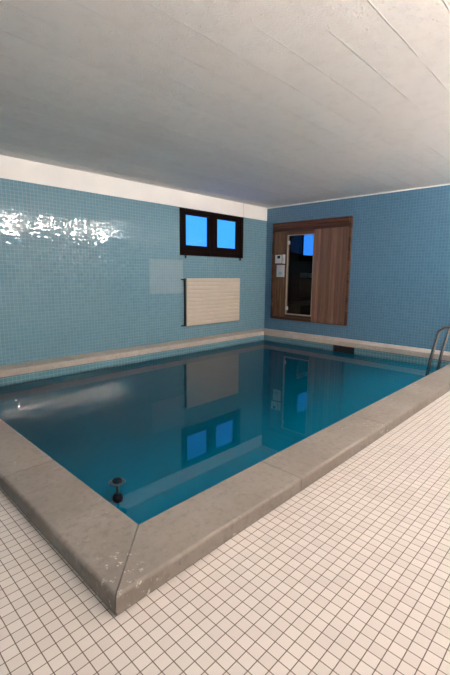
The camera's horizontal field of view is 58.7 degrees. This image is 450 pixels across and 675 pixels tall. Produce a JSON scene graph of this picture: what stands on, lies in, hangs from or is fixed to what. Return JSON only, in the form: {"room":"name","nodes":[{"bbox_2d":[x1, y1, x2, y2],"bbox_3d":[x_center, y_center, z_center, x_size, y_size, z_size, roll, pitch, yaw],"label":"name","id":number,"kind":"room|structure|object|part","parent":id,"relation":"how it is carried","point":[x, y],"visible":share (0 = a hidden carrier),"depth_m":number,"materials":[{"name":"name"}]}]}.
{"room":"indoor swimming pool","nodes":[
{"label":"indoor swimming pool","id":0,"kind":"room"},
{"bbox_2d":[0,178,312,365],"bbox_3d":[-1.244,-1.208,7.045,0.070,3.090,12.000,9,12,43],"label":"wall","id":1,"kind":"structure","parent":0,"point":[82,272],"depth_m":6.29,"materials":[{"name":"blue tile"}]},
{"bbox_2d":[0,155,243,216],"bbox_3d":[-2.389,-2.263,5.613,0.004,0.281,7.996,9,12,43],"label":"trim","id":2,"kind":"structure","parent":1,"relation":"attached to","point":[11,168],"depth_m":6.18,"materials":[{"name":"white paint"}]},
{"bbox_2d":[181,278,239,325],"bbox_3d":[-0.257,-0.736,8.044,0.085,0.902,1.555,9,12,43],"label":"radiator","id":3,"kind":"object","parent":1,"relation":"attached to","point":[206,300],"visible":1,"depth_m":7.96,"materials":[{"name":"beige metal"}]},
{"bbox_3d":[-0.747,-0.664,7.563,0.050,0.892,0.036,9,12,43],"label":"wall rail","id":4,"kind":"part","parent":3,"relation":"part of","materials":[{"name":"black metal"}]},
{"bbox_2d":[179,207,243,260],"bbox_3d":[-0.234,-2.005,7.932,0.080,0.900,1.732,9,12,43],"label":"window","id":5,"kind":"structure","parent":1,"relation":"in","point":[211,250],"depth_m":7.86,"materials":[{"name":"brown wood"}]},
{"bbox_3d":[-0.535,-2.004,7.629,0.060,0.711,0.729,9,12,43],"label":"sash","id":6,"kind":"part","parent":5,"relation":"part of","materials":[{"name":"brown wood"}]},
{"bbox_3d":[0.038,-2.091,8.215,0.060,0.711,0.762,9,12,43],"label":"sash","id":7,"kind":"part","parent":5,"relation":"part of","materials":[{"name":"brown wood"}]},
{"bbox_2d":[244,204,266,220],"bbox_3d":[0.672,-2.730,8.743,0.004,0.281,0.798,9,12,43],"label":"trim","id":8,"kind":"structure","parent":1,"relation":"attached to","point":[250,211],"depth_m":8.73,"materials":[{"name":"white paint"}]},
{"bbox_2d":[300,273,311,277],"bbox_3d":[2.158,-1.621,10.454,0.042,0.120,0.635,9,12,43],"label":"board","id":9,"kind":"object","parent":1,"relation":"attached to","point":[302,275],"visible":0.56,"depth_m":10.36,"materials":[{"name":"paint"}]},
{"bbox_2d":[299,234,313,260],"bbox_3d":[2.309,-2.417,10.536,0.070,0.810,1.240,9,12,43],"label":"window","id":10,"kind":"structure","parent":1,"relation":"in","point":[302,257],"depth_m":10.16,"materials":[{"name":"brown wood"}]},
{"bbox_2d":[0,0,449,207],"bbox_3d":[0.263,-2.137,3.604,6.600,0.150,8.800,9,12,43],"label":"ceiling","id":11,"kind":"structure","parent":0,"point":[261,103],"depth_m":3.29,"materials":[{"name":"paint"}]},
{"bbox_2d":[0,328,449,674],"bbox_3d":[0.236,0.680,4.050,6.600,0.100,8.800,9,12,43],"label":"floor","id":12,"kind":"structure","parent":0,"point":[350,574],"depth_m":1.58,"materials":[{"name":"beige tile"}]},
{"bbox_2d":[0,340,440,387],"bbox_3d":[0.198,1.235,5.255,3.803,1.350,5.691,9,12,43],"label":"basin","id":13,"kind":"object","parent":12,"relation":"in","point":[263,340],"visible":0.15,"depth_m":6.38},
{"bbox_2d":[0,335,263,386],"bbox_3d":[0.205,0.514,5.141,3.803,0.111,5.691,9,12,43],"label":"trim","id":14,"kind":"structure","parent":13,"relation":"attached to","point":[30,377],"depth_m":5.88,"materials":[{"name":"tile"}]},
{"bbox_2d":[0,341,440,524],"bbox_3d":[0.204,0.572,5.150,3.681,0.001,5.569,9,12,43],"label":"water","id":15,"kind":"object","parent":13,"relation":"in","point":[175,428],"visible":0.67,"depth_m":4.05,"materials":[{"name":"blue liquid"}]},
{"bbox_2d":[333,345,353,353],"bbox_3d":[2.136,0.232,7.170,0.408,0.156,0.056,9,12,43],"label":"skimmer","id":16,"kind":"object","parent":13,"relation":"attached to","point":[343,349],"visible":0.52,"depth_m":7.19,"materials":[{"name":"black plastic"}]},
{"bbox_2d":[264,335,449,367],"bbox_3d":[0.205,0.514,5.141,3.683,0.111,5.691,9,12,43],"label":"trim","id":17,"kind":"structure","parent":13,"relation":"attached to","point":[384,355],"depth_m":6.81,"materials":[{"name":"tile"}]},
{"label":"pool water","id":18,"kind":"object","parent":13,"relation":"in","visible":0},
{"bbox_2d":[108,477,125,502],"bbox_3d":[-0.654,0.962,2.436,0.102,0.223,0.102,9,12,43],"label":"float","id":19,"kind":"object","parent":18,"relation":"on","point":[116,482],"visible":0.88,"depth_m":2.41,"materials":[{"name":"black plastic"}]},
{"bbox_2d":[2,335,444,615],"bbox_3d":[0.205,0.455,5.131,4.266,0.006,6.154,9,12,43],"label":"trim","id":20,"kind":"structure","parent":12,"relation":"on","point":[261,335],"depth_m":6.31,"materials":[{"name":"beige stone"}]},
{"bbox_2d":[0,362,35,377],"bbox_3d":[-2.935,0.444,4.732,0.310,0.081,1.230,9,12,43],"label":"coping slab","id":21,"kind":"object","parent":20,"relation":"on","point":[25,367],"visible":1,"depth_m":4.95,"materials":[{"name":"stone"}]},
{"bbox_2d":[0,419,54,489],"bbox_3d":[-1.622,0.756,2.844,1.237,0.081,0.310,9,12,43],"label":"coping slab","id":22,"kind":"object","parent":20,"relation":"on","point":[17,454],"visible":0.83,"depth_m":2.59,"materials":[{"name":"beige stone"}]},
{"bbox_2d":[2,461,138,614],"bbox_3d":[-0.735,0.898,1.998,1.222,0.081,0.310,9,12,43],"label":"coping slab","id":23,"kind":"object","parent":20,"relation":"on","point":[90,533],"visible":0.95,"depth_m":1.90,"materials":[{"name":"beige stone"}]},
{"bbox_2d":[28,350,120,371],"bbox_3d":[-2.080,0.314,5.606,0.310,0.081,1.221,9,12,43],"label":"coping slab","id":24,"kind":"object","parent":20,"relation":"on","point":[67,361],"visible":0.97,"depth_m":5.50,"materials":[{"name":"stone"}]},
{"bbox_2d":[112,341,184,357],"bbox_3d":[-1.221,0.182,6.484,0.310,0.081,1.241,9,12,43],"label":"coping slab","id":25,"kind":"object","parent":20,"relation":"on","point":[165,346],"visible":0.95,"depth_m":6.37,"materials":[{"name":"stone"}]},
{"bbox_2d":[177,334,233,347],"bbox_3d":[-0.358,0.051,7.366,0.310,0.081,1.234,9,12,43],"label":"coping slab","id":26,"kind":"object","parent":20,"relation":"on","point":[198,341],"visible":0.92,"depth_m":7.26,"materials":[{"name":"stone"}]},
{"bbox_2d":[116,462,300,614],"bbox_3d":[-0.090,0.903,2.004,0.310,0.081,1.210,9,12,43],"label":"coping slab","id":27,"kind":"object","parent":20,"relation":"on","point":[166,544],"visible":1,"depth_m":1.89,"materials":[{"name":"beige stone"}]},
{"bbox_2d":[226,328,263,339],"bbox_3d":[0.498,-0.080,8.241,0.310,0.081,1.219,9,12,43],"label":"coping slab","id":28,"kind":"object","parent":20,"relation":"on","point":[256,332],"visible":0.9,"depth_m":8.09,"materials":[{"name":"stone"}]},
{"bbox_2d":[262,328,323,341],"bbox_3d":[1.264,-0.056,8.138,1.554,0.081,0.310,9,12,43],"label":"coping slab","id":29,"kind":"object","parent":20,"relation":"on","point":[292,335],"visible":0.92,"depth_m":7.93,"materials":[{"name":"stone"}]},
{"bbox_2d":[261,415,385,490],"bbox_3d":[0.751,0.775,2.863,0.310,0.081,1.200,9,12,43],"label":"coping slab","id":30,"kind":"object","parent":20,"relation":"on","point":[316,455],"visible":0.9,"depth_m":2.73,"materials":[{"name":"beige stone"}]},
{"bbox_2d":[317,336,388,350],"bbox_3d":[2.270,0.105,7.179,1.236,0.081,0.310,9,12,43],"label":"coping slab","id":31,"kind":"object","parent":20,"relation":"on","point":[327,340],"visible":0.95,"depth_m":7.06,"materials":[{"name":"stone"}]},
{"bbox_2d":[352,387,434,433],"bbox_3d":[1.595,0.646,3.726,0.310,0.081,1.220,9,12,43],"label":"coping slab","id":32,"kind":"object","parent":20,"relation":"on","point":[394,409],"visible":0.92,"depth_m":3.61,"materials":[{"name":"beige stone"}]},
{"bbox_2d":[382,345,449,360],"bbox_3d":[3.247,0.262,6.246,1.475,0.081,0.310,9,12,43],"label":"coping slab","id":33,"kind":"object","parent":20,"relation":"on","point":[411,351],"visible":1,"depth_m":6.34,"materials":[{"name":"stone"}]},
{"bbox_2d":[406,374,449,399],"bbox_3d":[2.305,0.538,4.453,0.310,0.081,0.816,9,12,43],"label":"coping slab","id":34,"kind":"object","parent":20,"relation":"on","point":[438,384],"visible":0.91,"depth_m":4.36,"materials":[{"name":"beige stone"}]},
{"bbox_2d":[431,364,449,376],"bbox_3d":[3.183,0.404,5.350,0.310,0.081,1.699,9,12,43],"label":"coping slab","id":35,"kind":"object","parent":20,"relation":"on","point":[445,371],"visible":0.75,"depth_m":4.95,"materials":[{"name":"beige stone"}]},
{"bbox_2d":[425,325,449,375],"bbox_3d":[2.973,0.722,5.136,0.694,1.797,0.540,9,12,43],"label":"pool ladder","id":36,"kind":"object","parent":12,"relation":"attached to","point":[447,327],"visible":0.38,"depth_m":5.11,"materials":[{"name":"silver metal"}]},
{"bbox_3d":[3.120,0.687,5.296,0.649,1.775,0.039,9,12,43],"label":"handrail","id":37,"kind":"part","parent":36,"relation":"part of","materials":[{"name":"silver metal"}]},
{"bbox_2d":[264,185,449,351],"bbox_3d":[3.520,-1.151,6.965,6.900,3.090,0.300,9,12,43],"label":"wall","id":38,"kind":"structure","parent":0,"point":[399,283],"depth_m":7.24,"materials":[{"name":"blue tile"}]},
{"bbox_2d":[270,216,352,325],"bbox_3d":[1.743,-1.380,8.424,1.879,2.112,0.089,9,12,43],"label":"sauna","id":39,"kind":"object","parent":38,"relation":"attached to","point":[332,242],"visible":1,"depth_m":8.18,"materials":[{"name":"brown wood"}]},
{"bbox_3d":[1.238,-1.402,8.944,0.352,1.855,0.048,9,12,43],"label":"wall panel","id":40,"kind":"part","parent":39,"relation":"part of","materials":[{"name":"brown wood"}]},
{"bbox_3d":[1.598,-0.455,8.734,0.670,0.058,0.046,9,12,43],"label":"door sill","id":41,"kind":"part","parent":39,"relation":"part of","materials":[{"name":"brown wood"}]},
{"bbox_3d":[2.118,-1.233,8.097,0.769,1.906,0.064,9,12,43],"label":"wall panel","id":42,"kind":"part","parent":39,"relation":"part of","materials":[{"name":"brown wood"}]},
{"bbox_2d":[267,184,449,208],"bbox_3d":[3.318,-2.521,6.739,6.596,0.018,0.012,9,12,43],"label":"trim","id":43,"kind":"structure","parent":38,"relation":"attached to","point":[442,184],"depth_m":7.40,"materials":[{"name":"white paint"}]},
{"bbox_3d":[2.936,-0.280,9.708,2.500,0.100,2.599,9,12,43],"label":"floor","id":44,"kind":"structure","parent":0,"visible":0},
{"bbox_2d":[287,279,311,313],"bbox_3d":[2.245,-0.965,10.280,0.557,1.059,2.000,9,12,43],"label":"bench","id":45,"kind":"object","parent":44,"relation":"on","point":[305,285],"visible":0.31,"depth_m":10.25,"materials":[{"name":"brown wood"}]},
{"bbox_3d":[1.615,-0.559,9.662,0.440,0.438,0.060,9,12,43],"label":"leg","id":46,"kind":"part","parent":45,"relation":"part of","materials":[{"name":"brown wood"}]},
{"bbox_3d":[2.263,-0.902,10.272,0.505,0.060,2.000,9,12,43],"label":"seat","id":47,"kind":"part","parent":45,"relation":"part of","materials":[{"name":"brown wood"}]},
{"bbox_3d":[2.203,-1.312,10.551,0.047,0.460,0.800,9,12,43],"label":"backrest","id":48,"kind":"part","parent":45,"relation":"part of","materials":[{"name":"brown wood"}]}
]}

